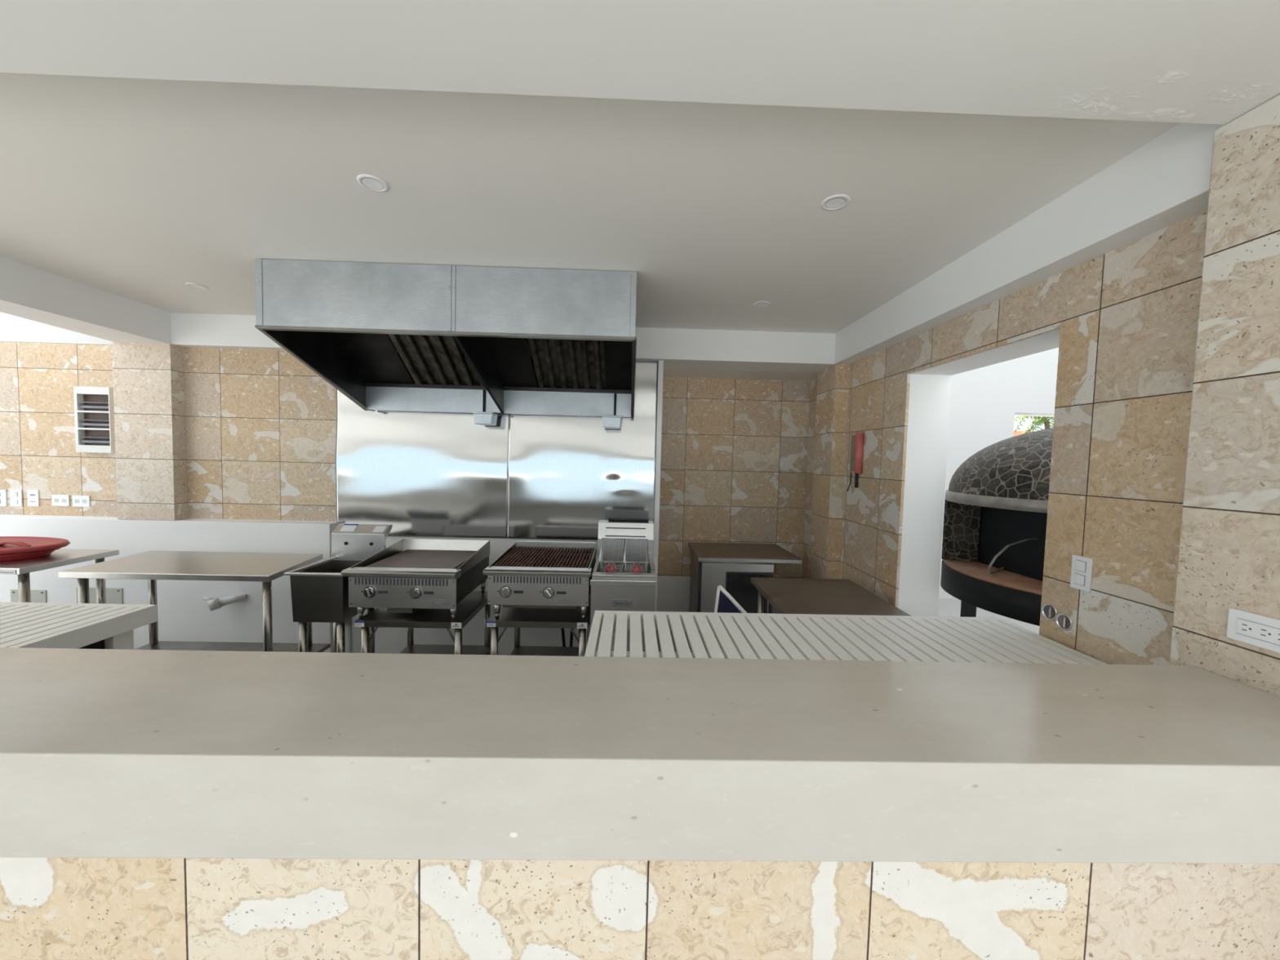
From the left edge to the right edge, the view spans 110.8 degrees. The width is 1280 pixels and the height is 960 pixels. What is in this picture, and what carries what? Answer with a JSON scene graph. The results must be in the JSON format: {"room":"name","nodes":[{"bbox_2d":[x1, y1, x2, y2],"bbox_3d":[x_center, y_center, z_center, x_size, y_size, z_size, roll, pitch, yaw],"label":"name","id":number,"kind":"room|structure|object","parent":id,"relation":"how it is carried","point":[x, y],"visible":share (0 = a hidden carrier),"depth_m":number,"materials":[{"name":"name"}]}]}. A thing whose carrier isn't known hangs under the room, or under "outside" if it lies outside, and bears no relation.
{"room":"commercial kitchen","nodes":[
{"label":"commercial kitchen","id":0,"kind":"room"},
{"bbox_2d":[111,342,187,519],"bbox_3d":[-3.709,-0.366,3.478,0.420,1.315,0.365,1,3,-1],"label":"wall column","id":1,"kind":"structure","parent":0,"point":[148,378],"depth_m":3.30,"materials":[{"name":"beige stone"}]},
{"bbox_2d":[0,311,658,655],"bbox_3d":[-3.238,-0.949,3.511,6.835,4.600,0.263,1,3,-1],"label":"wall","id":2,"kind":"structure","parent":0,"point":[261,424],"depth_m":3.40,"materials":[{"name":"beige stone"}]},
{"bbox_2d":[0,489,7,506],"bbox_3d":[-4.912,0.138,3.392,0.085,0.128,0.009,1,3,-1],"label":"wall plate","id":3,"kind":"object","parent":2,"relation":"attached to","point":[3,501],"visible":1,"depth_m":3.39,"materials":[{"name":"white plastic"}]},
{"bbox_2d":[9,489,22,506],"bbox_3d":[-4.795,0.139,3.393,0.085,0.128,0.012,1,3,-1],"label":"wall plate","id":4,"kind":"object","parent":2,"relation":"attached to","point":[15,495],"visible":1,"depth_m":3.39,"materials":[{"name":"white plastic"}]},
{"bbox_2d":[26,489,39,506],"bbox_3d":[-4.668,0.139,3.397,0.082,0.128,0.009,1,3,-1],"label":"wall plate","id":5,"kind":"object","parent":2,"relation":"attached to","point":[33,495],"visible":1,"depth_m":3.39,"materials":[{"name":"white plastic"}]},
{"bbox_2d":[51,494,70,506],"bbox_3d":[-4.463,0.158,3.402,0.128,0.086,0.010,1,3,-1],"label":"wall outlet","id":6,"kind":"object","parent":2,"relation":"attached to","point":[56,500],"visible":1,"depth_m":3.40,"materials":[{"name":"white plastic"}]},
{"bbox_2d":[53,497,58,502],"bbox_3d":[-4.491,0.157,3.397,0.034,0.034,0.001,1,3,-1],"label":"socket","id":7,"kind":"object","parent":6,"relation":"attached to","point":[55,500],"depth_m":3.40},
{"bbox_2d":[61,498,66,502],"bbox_3d":[-4.435,0.159,3.399,0.034,0.034,0.001,1,3,-1],"label":"socket","id":8,"kind":"object","parent":6,"relation":"attached to","point":[63,500],"depth_m":3.40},
{"bbox_2d":[71,495,90,506],"bbox_3d":[-4.309,0.164,3.405,0.128,0.086,0.010,1,3,-1],"label":"wall outlet","id":9,"kind":"object","parent":2,"relation":"attached to","point":[77,500],"visible":1,"depth_m":3.40,"materials":[{"name":"white plastic"}]},
{"bbox_2d":[74,498,79,503],"bbox_3d":[-4.337,0.163,3.401,0.034,0.034,0.001,1,3,-1],"label":"socket","id":10,"kind":"object","parent":9,"relation":"attached to","point":[76,500],"depth_m":3.40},
{"bbox_2d":[81,498,86,503],"bbox_3d":[-4.281,0.164,3.402,0.034,0.034,0.001,1,3,-1],"label":"socket","id":11,"kind":"object","parent":9,"relation":"attached to","point":[83,500],"depth_m":3.40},
{"bbox_2d":[0,256,171,343],"bbox_3d":[-3.449,-1.098,2.188,0.393,0.282,2.309,1,3,-12],"label":"beam","id":12,"kind":"structure","parent":2,"relation":"attached to","point":[26,291],"depth_m":2.73,"materials":[{"name":"white paint"}]},
{"bbox_2d":[73,386,115,453],"bbox_3d":[-4.140,-0.457,3.361,0.260,0.495,0.047,1,3,-1],"label":"vent","id":13,"kind":"object","parent":2,"relation":"attached to","point":[94,408],"depth_m":3.35,"materials":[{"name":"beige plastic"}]},
{"bbox_2d":[0,515,337,652],"bbox_3d":[-4.531,0.804,3.382,4.328,1.047,0.110,1,3,-1],"label":"wall ledge","id":14,"kind":"object","parent":2,"relation":"attached to","point":[183,615],"visible":0.47,"depth_m":3.35,"materials":[{"name":"white paint"}]},
{"bbox_2d":[10,589,46,602],"bbox_3d":[-4.604,0.897,3.325,0.258,0.142,0.009,1,3,-1],"label":"cover plate","id":15,"kind":"object","parent":14,"relation":"attached to","point":[37,596],"visible":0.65,"depth_m":3.32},
{"bbox_2d":[75,586,123,604],"bbox_3d":[-4.082,0.897,3.336,0.336,0.168,0.009,1,3,-1],"label":"cover plate","id":16,"kind":"object","parent":14,"relation":"attached to","point":[113,595],"visible":0.5,"depth_m":3.33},
{"bbox_2d":[202,594,246,610],"bbox_3d":[-3.099,0.916,3.292,0.255,0.100,0.088,0,3,-26],"label":"pipe stub","id":17,"kind":"object","parent":14,"relation":"attached to","point":[213,604],"visible":1,"depth_m":3.27,"materials":[{"name":"white plastic"}]},
{"bbox_2d":[335,389,509,537],"bbox_3d":[-1.689,-0.264,3.431,1.324,1.415,0.026,1,3,-1],"label":"sheet","id":18,"kind":"object","parent":2,"relation":"attached to","point":[420,473],"visible":0.63,"depth_m":3.44,"materials":[{"name":"metal"}]},
{"bbox_2d":[170,312,835,373],"bbox_3d":[-1.016,-1.100,3.508,5.790,0.282,0.345,1,3,-1],"label":"beam","id":19,"kind":"structure","parent":2,"relation":"attached to","point":[678,348],"depth_m":3.37,"materials":[{"name":"white paint"}]},
{"bbox_2d":[507,360,657,540],"bbox_3d":[-0.451,-0.234,3.458,1.152,1.415,0.025,1,3,-1],"label":"sheet","id":20,"kind":"object","parent":2,"relation":"attached to","point":[566,474],"visible":0.7,"depth_m":3.46,"materials":[{"name":"metal"}]},
{"bbox_2d":[653,360,663,547],"bbox_3d":[0.145,-0.195,3.472,0.038,1.465,0.026,1,3,-1],"label":"trim","id":21,"kind":"structure","parent":2,"relation":"attached to","point":[660,365],"depth_m":3.46,"materials":[{"name":"white paint"}]},
{"bbox_2d":[0,72,1180,333],"bbox_3d":[-0.973,-1.246,2.375,5.900,0.220,2.597,1,3,-1],"label":"ceiling","id":22,"kind":"structure","parent":0,"point":[140,190],"depth_m":1.64,"materials":[{"name":"paint"}]},
{"bbox_2d":[185,282,208,289],"bbox_3d":[-2.732,-1.194,2.726,0.104,0.006,0.104,1,3,-1],"label":"recessed light","id":23,"kind":"object","parent":22,"relation":"in","point":[191,285],"visible":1,"depth_m":2.72,"materials":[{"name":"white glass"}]},
{"bbox_2d":[356,173,389,192],"bbox_3d":[-0.990,-1.098,1.638,0.104,0.006,0.104,1,3,-1],"label":"recessed light","id":24,"kind":"object","parent":22,"relation":"in","point":[370,182],"visible":1,"depth_m":1.63,"materials":[{"name":"white plastic"}]},
{"bbox_2d":[254,258,636,428],"bbox_3d":[-1.033,-0.774,2.871,2.007,0.765,1.069,1,3,-1],"label":"exhaust hood","id":25,"kind":"object","parent":22,"relation":"hanging from","point":[459,334],"visible":1,"depth_m":2.36,"materials":[{"name":"metal"}]},
{"bbox_2d":[473,413,497,425],"bbox_3d":[-1.162,-0.455,3.324,0.139,0.077,0.130,1,3,-1],"label":"cup","id":26,"kind":"object","parent":25,"relation":"on","point":[481,419],"depth_m":3.26,"materials":[{"name":"metal"}]},
{"bbox_2d":[602,417,621,428],"bbox_3d":[-0.213,-0.432,3.344,0.139,0.077,0.130,1,3,-1],"label":"cup","id":27,"kind":"object","parent":25,"relation":"on","point":[607,422],"depth_m":3.28,"materials":[{"name":"metal"}]},
{"bbox_2d":[753,301,769,307],"bbox_3d":[0.769,-1.109,2.792,0.104,0.006,0.104,1,3,-1],"label":"recessed light","id":28,"kind":"object","parent":22,"relation":"in","point":[760,304],"visible":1,"depth_m":2.78,"materials":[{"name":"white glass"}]},
{"bbox_2d":[820,194,850,210],"bbox_3d":[0.746,-1.057,1.686,0.104,0.006,0.104,1,3,-1],"label":"recessed light","id":29,"kind":"object","parent":22,"relation":"in","point":[837,202],"visible":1,"depth_m":1.68,"materials":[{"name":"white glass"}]},
{"bbox_2d":[0,857,1279,959],"bbox_3d":[-1.493,1.064,0.965,5.909,0.908,0.234,1,3,-1],"label":"wall","id":30,"kind":"structure","parent":0,"point":[51,908],"depth_m":0.87,"materials":[{"name":"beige stone"}]},
{"bbox_2d":[0,647,1279,863],"bbox_3d":[-1.579,0.519,0.917,6.109,0.180,0.392,1,3,-1],"label":"countertop","id":31,"kind":"structure","parent":30,"relation":"on","point":[104,753],"depth_m":0.78,"materials":[{"name":"beige stone"}]},
{"bbox_2d":[0,0,1279,124],"bbox_3d":[0.037,-1.032,-0.574,18.000,0.317,3.352,1,3,-1],"label":"ceiling","id":32,"kind":"structure","parent":0,"point":[1184,61],"depth_m":0.97,"materials":[{"name":"paint"}]},
{"bbox_2d":[656,376,810,613],"bbox_3d":[1.020,0.240,4.250,1.765,2.365,0.176,1,3,-1],"label":"wall","id":33,"kind":"structure","parent":0,"point":[734,459],"depth_m":4.14,"materials":[{"name":"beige stone"}]},
{"bbox_2d":[662,368,817,381],"bbox_3d":[1.038,-1.032,4.003,1.800,0.200,0.550,1,3,-1],"label":"ceiling","id":34,"kind":"structure","parent":0,"point":[667,372],"depth_m":3.90,"materials":[{"name":"paint"}]},
{"bbox_2d":[808,363,849,578],"bbox_3d":[1.517,0.285,3.590,0.110,2.364,0.320,1,3,-1],"label":"wall column","id":35,"kind":"structure","parent":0,"point":[833,383],"depth_m":3.45,"materials":[{"name":"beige stone"}]},
{"bbox_2d":[656,598,1039,652],"bbox_3d":[-0.163,1.373,5.971,24.000,0.120,12.200,1,3,-1],"label":"floor","id":36,"kind":"structure","parent":0,"point":[946,606],"depth_m":4.80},
{"bbox_2d":[0,548,119,604],"bbox_3d":[-4.079,0.919,2.737,1.170,0.900,0.514,1,3,-1],"label":"steel table","id":37,"kind":"object","parent":36,"relation":"on","point":[61,557],"visible":0.31,"depth_m":2.68,"materials":[{"name":"silver metal"}]},
{"bbox_2d":[0,536,70,561],"bbox_3d":[-4.061,0.415,2.705,0.940,0.109,0.489,1,3,-1],"label":"plastic lid","id":38,"kind":"object","parent":37,"relation":"on","point":[11,548],"visible":1,"depth_m":2.69,"materials":[{"name":"red plastic"}]},
{"bbox_2d":[0,601,157,649],"bbox_3d":[-2.895,0.986,1.485,1.765,0.945,0.710,1,3,-1],"label":"table","id":39,"kind":"object","parent":36,"relation":"on","point":[22,624],"visible":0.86,"depth_m":1.67,"materials":[{"name":"white metal"}]},
{"bbox_2d":[77,639,104,648],"bbox_3d":[-2.853,1.026,1.483,1.610,0.868,0.420,1,3,-1],"label":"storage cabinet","id":40,"kind":"object","parent":36,"relation":"on","point":[100,644],"visible":0.07,"depth_m":1.66,"materials":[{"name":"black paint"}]},
{"bbox_2d":[58,550,330,652],"bbox_3d":[-2.694,0.954,2.743,1.229,0.900,0.562,1,3,-1],"label":"steel table","id":41,"kind":"object","parent":36,"relation":"on","point":[152,566],"visible":0.39,"depth_m":2.67,"materials":[{"name":"silver metal"}]},
{"bbox_2d":[284,523,392,653],"bbox_3d":[-1.868,0.865,2.782,0.348,1.114,0.510,1,3,-1],"label":"prep sink","id":42,"kind":"object","parent":36,"relation":"on","point":[319,592],"visible":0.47,"depth_m":2.58,"materials":[{"name":"metal"}]},
{"bbox_2d":[331,523,392,559],"bbox_3d":[-1.864,0.414,2.966,0.344,0.227,0.100,1,3,-1],"label":"backsplash","id":43,"kind":"structure","parent":42,"relation":"attached to","point":[357,548],"depth_m":2.92,"materials":[{"name":"metal"}]},
{"bbox_2d":[355,591,490,654],"bbox_3d":[-1.341,1.115,2.849,0.610,0.635,0.604,1,3,-1],"label":"stand","id":44,"kind":"object","parent":36,"relation":"on","point":[473,602],"visible":0.44,"depth_m":2.66,"materials":[{"name":"metal"}]},
{"bbox_2d":[341,538,489,619],"bbox_3d":[-1.370,0.618,2.816,0.634,0.360,0.659,1,3,-1],"label":"griddle","id":45,"kind":"object","parent":44,"relation":"on","point":[408,575],"visible":1,"depth_m":2.55,"materials":[{"name":"metal"}]},
{"bbox_2d":[356,591,487,628],"bbox_3d":[-1.334,0.817,2.836,0.610,0.036,0.602,1,3,-1],"label":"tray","id":46,"kind":"object","parent":44,"relation":"on","point":[474,602],"depth_m":2.61,"materials":[{"name":"metal"}]},
{"bbox_2d":[486,592,591,656],"bbox_3d":[-0.607,1.126,2.865,0.584,0.647,0.604,1,3,-1],"label":"stand","id":47,"kind":"object","parent":36,"relation":"on","point":[510,617],"visible":0.3,"depth_m":2.63,"materials":[{"name":"metal"}]},
{"bbox_2d":[486,592,591,628],"bbox_3d":[-0.599,0.822,2.851,0.584,0.036,0.602,1,3,-1],"label":"tray","id":48,"kind":"object","parent":47,"relation":"on","point":[510,617],"depth_m":2.60,"materials":[{"name":"metal"}]},
{"bbox_2d":[483,540,597,619],"bbox_3d":[-0.594,0.629,2.832,0.606,0.352,0.659,1,3,-1],"label":"charbroiler","id":49,"kind":"object","parent":47,"relation":"on","point":[529,574],"visible":0.97,"depth_m":2.56,"materials":[{"name":"metal"}]},
{"bbox_2d":[502,604,576,608],"bbox_3d":[-0.595,0.730,2.772,0.422,0.024,0.370,1,3,-1],"label":"tray","id":50,"kind":"object","parent":49,"relation":"on","point":[504,606],"depth_m":2.59,"materials":[{"name":"metal"}]},
{"bbox_2d":[560,628,565,646],"bbox_3d":[-0.627,1.075,3.243,0.196,0.691,0.063,2,3,12],"label":"gas hose","id":51,"kind":"object","parent":36,"relation":"on","point":[562,629],"visible":0.09,"depth_m":3.21,"materials":[{"name":"black rubber"}]},
{"bbox_2d":[569,628,573,646],"bbox_3d":[-0.413,1.118,3.280,0.211,0.613,0.082,1,3,-1],"label":"gas hose","id":52,"kind":"object","parent":36,"relation":"on","point":[571,633],"visible":0.12,"depth_m":3.26,"materials":[{"name":"black rubber"}]},
{"bbox_2d":[590,517,656,651],"bbox_3d":[-0.107,0.874,2.853,0.385,1.178,0.622,1,3,-1],"label":"fryer","id":53,"kind":"object","parent":36,"relation":"on","point":[617,590],"visible":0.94,"depth_m":2.57,"materials":[{"name":"metal"}]},
{"bbox_2d":[599,537,624,572],"bbox_3d":[-0.178,0.487,2.788,0.156,0.174,0.375,1,3,-1],"label":"basket","id":54,"kind":"object","parent":53,"relation":"on","point":[602,562],"visible":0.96,"depth_m":2.85,"materials":[{"name":"silver metal"}]},
{"bbox_2d":[608,517,648,522],"bbox_3d":[-0.081,0.281,3.096,0.279,0.018,0.060,1,3,-1],"label":"vent","id":55,"kind":"object","parent":53,"relation":"attached to","point":[610,520],"depth_m":3.07,"materials":[{"name":"metal"}]},
{"bbox_2d":[623,538,648,573],"bbox_3d":[-0.023,0.491,2.792,0.156,0.174,0.375,1,3,-1],"label":"basket","id":56,"kind":"object","parent":53,"relation":"on","point":[638,566],"visible":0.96,"depth_m":2.84,"materials":[{"name":"silver metal"}]},
{"bbox_2d":[712,585,746,653],"bbox_3d":[0.555,1.053,2.787,0.362,0.860,0.384,1,3,-1],"label":"folding chair","id":57,"kind":"object","parent":36,"relation":"on","point":[725,602],"visible":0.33,"depth_m":2.63,"materials":[{"name":"white metal"}]},
{"bbox_2d":[688,542,801,646],"bbox_3d":[0.854,1.022,3.804,0.822,0.838,0.656,1,3,-1],"label":"table","id":58,"kind":"object","parent":36,"relation":"on","point":[731,566],"visible":0.51,"depth_m":3.52,"materials":[{"name":"metal"}]},
{"bbox_2d":[688,542,801,560],"bbox_3d":[0.864,0.619,3.803,0.822,0.032,0.620,1,3,-1],"label":"countertop","id":59,"kind":"structure","parent":58,"relation":"on","point":[700,550],"depth_m":3.74,"materials":[{"name":"metal"}]},
{"bbox_2d":[751,577,911,616],"bbox_3d":[1.099,1.103,2.643,0.705,0.800,0.887,1,3,-1],"label":"steel table","id":60,"kind":"object","parent":36,"relation":"on","point":[785,595],"visible":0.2,"depth_m":2.64,"materials":[{"name":"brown metal"}]},
{"bbox_2d":[584,610,1107,664],"bbox_3d":[0.687,1.071,1.574,1.770,0.945,0.732,1,3,-1],"label":"table","id":61,"kind":"object","parent":36,"relation":"on","point":[738,635],"visible":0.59,"depth_m":1.66,"materials":[{"name":"white metal"}]},
{"bbox_2d":[940,428,1053,626],"bbox_3d":[2.613,0.611,2.614,1.376,1.860,1.376,1,3,-1],"label":"oven","id":62,"kind":"object","parent":36,"relation":"on","point":[996,501],"visible":0.32,"depth_m":2.57,"materials":[{"name":"stone"}]},
{"bbox_2d":[1013,416,1053,434],"bbox_3d":[5.832,0.169,6.377,1.741,2.546,0.901,0,3,-22],"label":"shrub","id":63,"kind":"object","parent":36,"relation":"on","point":[1043,420],"visible":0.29,"depth_m":6.32,"materials":[{"name":"green plant"}]},
{"bbox_2d":[938,347,1058,599],"bbox_3d":[2.780,-1.835,5.276,6.700,6.500,0.200,1,3,-1],"label":"wall","id":64,"kind":"structure","parent":0,"point":[984,402],"depth_m":5.25,"materials":[{"name":"white paint"}]},
{"bbox_2d":[1014,413,1053,417],"bbox_3d":[4.929,-0.539,5.353,0.940,0.512,0.040,1,3,-1],"label":"window","id":65,"kind":"structure","parent":64,"relation":"in","point":[1015,414],"depth_m":5.32,"materials":[{"name":"white plastic"}]},
{"bbox_2d":[802,209,1207,665],"bbox_3d":[1.722,0.332,2.704,0.278,2.365,2.950,1,3,-1],"label":"wall","id":66,"kind":"structure","parent":0,"point":[1126,316],"depth_m":1.63,"materials":[{"name":"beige stone"}]},
{"bbox_2d":[846,432,863,491],"bbox_3d":[1.565,-0.125,3.240,0.050,0.432,0.198,1,3,-1],"label":"fire extinguisher","id":67,"kind":"object","parent":66,"relation":"attached to","point":[857,440],"visible":1,"depth_m":3.16,"materials":[{"name":"red paint"}]},
{"bbox_2d":[834,122,1224,364],"bbox_3d":[1.711,-0.974,2.281,0.381,0.282,2.230,1,3,-1],"label":"beam","id":68,"kind":"structure","parent":66,"relation":"attached to","point":[1164,182],"depth_m":1.61,"materials":[{"name":"white paint"}]},
{"bbox_2d":[1043,604,1055,617],"bbox_3d":[1.606,0.516,1.732,0.001,0.050,0.050,1,3,-1],"label":"knob","id":69,"kind":"object","parent":66,"relation":"on","point":[1049,611],"depth_m":1.73,"materials":[{"name":"metal"}]},
{"bbox_2d":[1057,614,1070,628],"bbox_3d":[1.607,0.537,1.673,0.001,0.050,0.050,1,3,-1],"label":"knob","id":70,"kind":"object","parent":66,"relation":"on","point":[1064,620],"depth_m":1.67,"materials":[{"name":"metal"}]},
{"bbox_2d":[1070,554,1093,592],"bbox_3d":[1.608,0.340,1.611,0.012,0.122,0.070,1,3,-1],"label":"light switch","id":71,"kind":"object","parent":66,"relation":"attached to","point":[1082,568],"visible":1,"depth_m":1.60,"materials":[{"name":"white plastic"}]},
{"bbox_2d":[1013,431,1031,436],"bbox_3d":[6.687,0.321,7.263,4.300,2.200,0.200,1,3,-1],"label":"wall","id":72,"kind":"structure","parent":0,"point":[1016,433],"depth_m":7.10,"materials":[{"name":"paint"}]},
{"bbox_2d":[1168,93,1279,697],"bbox_3d":[1.703,0.350,0.915,0.440,2.499,0.623,1,3,-1],"label":"wall pier","id":73,"kind":"object","parent":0,"point":[1229,548],"visible":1,"depth_m":1.10,"materials":[{"name":"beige stone"}]},
{"bbox_2d":[1226,608,1279,653],"bbox_3d":[1.473,0.359,1.045,0.013,0.076,0.121,1,3,-1],"label":"wall outlet","id":74,"kind":"object","parent":73,"relation":"attached to","point":[1249,628],"visible":1,"depth_m":1.05,"materials":[{"name":"white plastic"}]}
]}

